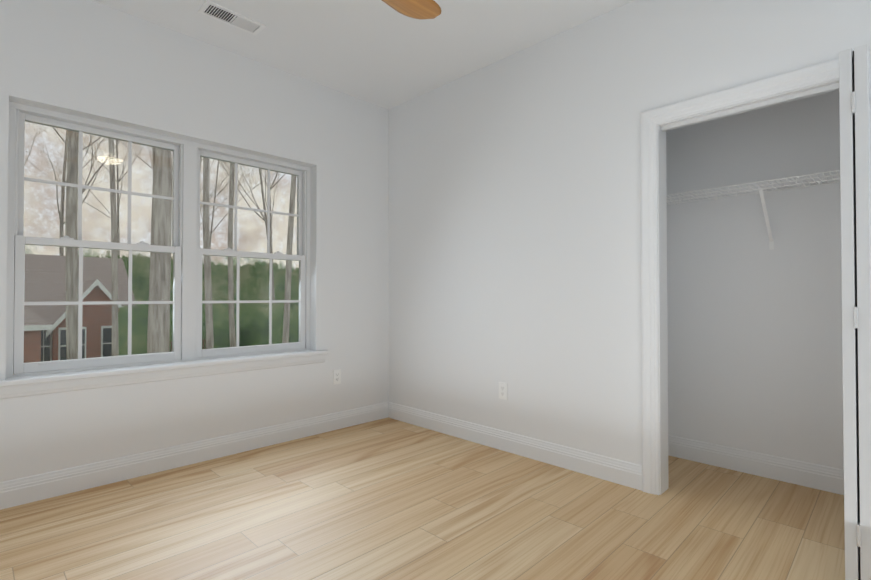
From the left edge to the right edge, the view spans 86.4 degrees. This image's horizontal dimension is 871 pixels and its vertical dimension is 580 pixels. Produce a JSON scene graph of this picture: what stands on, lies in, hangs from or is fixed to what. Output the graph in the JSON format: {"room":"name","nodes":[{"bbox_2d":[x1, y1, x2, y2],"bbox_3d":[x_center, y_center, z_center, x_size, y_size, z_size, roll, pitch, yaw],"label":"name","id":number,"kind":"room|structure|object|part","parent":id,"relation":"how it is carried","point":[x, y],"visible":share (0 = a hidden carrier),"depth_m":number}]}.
{"room":"empty bedroom","nodes":[
{"label":"empty bedroom","id":0,"kind":"room"},
{"bbox_2d":[0,0,388,481],"bbox_3d":[-1.455,-0.256,3.197,0.200,2.720,4.390,-1,-1,45],"label":"wall","id":1,"kind":"structure","parent":0,"point":[91,59],"depth_m":3.03},
{"bbox_2d":[5,101,310,377],"bbox_3d":[-1.642,-0.243,3.064,0.104,1.468,1.760,-1,-1,45],"label":"window","id":2,"kind":"structure","parent":1,"relation":"in","point":[188,202],"depth_m":2.98},
{"bbox_2d":[60,236,73,239],"bbox_3d":[-2.071,-0.294,2.604,0.028,0.020,0.060,-1,-1,45],"label":"lock","id":3,"kind":"object","parent":2,"relation":"attached to","point":[65,237],"depth_m":2.59},
{"bbox_2d":[24,247,173,358],"bbox_3d":[-1.937,0.076,2.726,0.006,0.636,0.722,-1,-1,45],"label":"window grille","id":4,"kind":"object","parent":2,"relation":"attached to","point":[80,303],"depth_m":2.67},
{"bbox_2d":[24,131,173,243],"bbox_3d":[-1.967,-0.598,2.764,0.006,0.636,0.730,-1,-1,45],"label":"window grille","id":5,"kind":"object","parent":2,"relation":"attached to","point":[80,159],"depth_m":2.69},
{"bbox_3d":[-1.639,-0.247,3.062,0.086,1.396,1.692,-1,-1,45],"label":"window sashes","id":6,"kind":"part","parent":2,"relation":"part of"},
{"bbox_2d":[200,163,297,252],"bbox_3d":[-1.339,-0.589,3.395,0.006,0.636,0.730,-1,-1,45],"label":"window grille","id":7,"kind":"object","parent":2,"relation":"attached to","point":[235,206],"depth_m":3.37},
{"bbox_2d":[202,257,299,346],"bbox_3d":[-1.309,0.085,3.357,0.006,0.636,0.722,-1,-1,45],"label":"window grille","id":8,"kind":"object","parent":2,"relation":"attached to","point":[270,301],"depth_m":3.36},
{"bbox_2d":[0,354,325,399],"bbox_3d":[-1.538,0.523,2.950,0.017,0.068,1.910,-1,-1,45],"label":"apron","id":9,"kind":"object","parent":1,"relation":"attached to","point":[16,391],"visible":0.8,"depth_m":2.75},
{"bbox_2d":[0,350,328,386],"bbox_3d":[-1.559,0.475,2.972,0.136,0.028,1.940,-1,-1,45],"label":"window sill","id":10,"kind":"structure","parent":1,"relation":"attached to","point":[34,379],"depth_m":2.74},
{"bbox_2d":[0,402,387,509],"bbox_3d":[-1.615,1.034,2.866,0.015,0.132,3.420,-1,-1,45],"label":"baseboard","id":11,"kind":"structure","parent":1,"relation":"attached to","point":[25,490],"depth_m":2.84},
{"bbox_2d":[333,369,340,384],"bbox_3d":[-0.787,0.695,3.709,0.008,0.114,0.070,-1,-1,45],"label":"electrical outlet","id":12,"kind":"object","parent":1,"relation":"attached to","point":[336,376],"visible":1,"depth_m":3.71},
{"bbox_2d":[92,0,633,109],"bbox_3d":[-0.172,-1.693,1.941,3.820,0.120,4.390,-1,-1,45],"label":"ceiling","id":13,"kind":"structure","parent":0,"point":[380,53],"depth_m":2.94},
{"bbox_2d":[198,0,265,35],"bbox_3d":[-1.210,-1.618,2.768,0.145,0.008,0.345,-1,-1,45],"label":"ceiling vent","id":14,"kind":"object","parent":13,"relation":"in","point":[229,17],"visible":1,"depth_m":2.76},
{"bbox_2d":[382,0,440,19],"bbox_3d":[-0.311,-1.425,1.764,1.143,0.420,1.082,-1,-1,45],"label":"ceiling fan","id":15,"kind":"object","parent":13,"relation":"hanging from","point":[423,9],"visible":1,"depth_m":2.14},
{"bbox_2d":[0,417,844,579],"bbox_3d":[-0.172,1.147,1.902,3.820,0.120,4.390,-1,-1,45],"label":"floor","id":16,"kind":"structure","parent":0,"point":[388,498],"depth_m":2.17},
{"bbox_2d":[388,0,870,464],"bbox_3d":[0.911,-0.260,2.868,3.620,2.720,0.120,-1,-1,45],"label":"wall","id":17,"kind":"structure","parent":0,"point":[515,222],"depth_m":2.95},
{"bbox_2d":[499,382,506,399],"bbox_3d":[0.466,0.698,3.207,0.070,0.114,0.008,-1,-1,45],"label":"electrical outlet","id":18,"kind":"object","parent":17,"relation":"attached to","point":[502,390],"visible":1,"depth_m":3.21},
{"bbox_2d":[388,402,642,490],"bbox_3d":[0.364,1.040,3.298,2.174,0.132,0.015,-1,-1,45],"label":"baseboard","id":19,"kind":"structure","parent":17,"relation":"attached to","point":[628,474],"depth_m":3.04},
{"bbox_2d":[640,49,870,494],"bbox_3d":[1.542,0.055,2.219,1.037,2.072,0.144,-1,-1,45],"label":"door frame","id":20,"kind":"structure","parent":17,"relation":"attached to","point":[800,78],"depth_m":2.50},
{"bbox_2d":[839,48,858,579],"bbox_3d":[1.637,0.101,1.826,0.035,1.945,0.425,-1,-1,44],"label":"door leaf","id":21,"kind":"structure","parent":17,"relation":"in","point":[848,328],"depth_m":1.67},
{"bbox_2d":[851,44,870,579],"bbox_3d":[1.664,0.101,1.793,0.434,1.945,0.043,1,-1,-45],"label":"door leaf","id":22,"kind":"structure","parent":17,"relation":"in","point":[862,75],"depth_m":1.65},
{"bbox_3d":[1.510,0.099,1.663,0.010,1.621,0.033,-1,-1,45],"label":"bifold door hinges","id":23,"kind":"part","parent":22,"relation":"part of"},
{"bbox_2d":[853,51,860,579],"bbox_3d":[1.549,0.099,1.703,0.004,1.941,0.074,-1,-1,45],"label":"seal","id":24,"kind":"object","parent":22,"relation":"attached to","point":[856,328],"visible":0.46,"depth_m":1.68},
{"bbox_2d":[666,90,843,469],"bbox_3d":[1.831,-0.265,2.517,1.460,2.720,0.680,-1,-1,45],"label":"wall","id":25,"kind":"structure","parent":0,"point":[754,330],"depth_m":2.76},
{"bbox_2d":[667,170,839,249],"bbox_3d":[1.891,-0.418,2.580,1.260,0.357,0.310,-1,-1,45],"label":"closet shelf","id":26,"kind":"object","parent":25,"relation":"attached to","point":[771,239],"visible":0.81,"depth_m":2.61},
{"bbox_2d":[668,435,843,494],"bbox_3d":[1.796,1.028,2.464,1.260,0.132,0.580,-1,-1,45],"label":"baseboard","id":27,"kind":"structure","parent":25,"relation":"attached to","point":[816,476],"depth_m":2.73},
{"label":"outside","id":28,"kind":"structure","parent":0,"visible":0},
{"bbox_3d":[-23.907,4.885,34.444,75.000,0.490,150.000,-1,-1,45],"label":"terrain","id":29,"kind":"structure","parent":28,"visible":0},
{"bbox_2d":[24,286,118,362],"bbox_3d":[-22.797,1.501,23.338,10.100,6.460,11.450,-1,-1,45],"label":"brick house","id":30,"kind":"structure","parent":29,"relation":"on","point":[93,351],"depth_m":23.34},
{"bbox_2d":[24,279,121,360],"bbox_3d":[-19.740,1.489,20.264,2.170,4.180,12.100,-1,-1,45],"label":"trim","id":31,"kind":"structure","parent":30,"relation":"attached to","point":[45,327],"depth_m":22.49},
{"bbox_2d":[41,328,111,361],"bbox_3d":[-18.186,2.711,21.856,1.615,1.600,6.175,-1,-1,45],"label":"glazing","id":32,"kind":"object","parent":31,"relation":"attached to","point":[108,350],"depth_m":22.59},
{"bbox_2d":[24,254,137,331],"bbox_3d":[-22.797,0.011,23.358,10.800,3.980,12.150,-1,-1,45],"label":"roof","id":33,"kind":"structure","parent":30,"relation":"on","point":[39,286],"depth_m":24.55},
{"bbox_2d":[24,122,296,359],"bbox_3d":[-11.566,-14.216,32.932,57.613,38.560,45.317,-1,-1,45],"label":"trees","id":34,"kind":"object","parent":29,"relation":"on","point":[158,264],"depth_m":15.49},
{"bbox_2d":[28,192,298,312],"bbox_3d":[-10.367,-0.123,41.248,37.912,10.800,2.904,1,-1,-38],"label":"evergreen","id":35,"kind":"object","parent":29,"relation":"on","point":[253,291],"depth_m":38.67},
{"bbox_2d":[118,258,298,355],"bbox_3d":[-5.297,1.479,30.430,26.205,7.300,1.517,1,-1,-39],"label":"evergreen","id":36,"kind":"object","parent":29,"relation":"on","point":[221,321],"depth_m":25.23},
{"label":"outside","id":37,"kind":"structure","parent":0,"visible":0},
{"bbox_2d":[23,122,298,270],"bbox_3d":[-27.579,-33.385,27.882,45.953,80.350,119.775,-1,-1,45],"label":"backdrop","id":38,"kind":"structure","parent":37,"point":[218,233],"depth_m":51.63}
]}

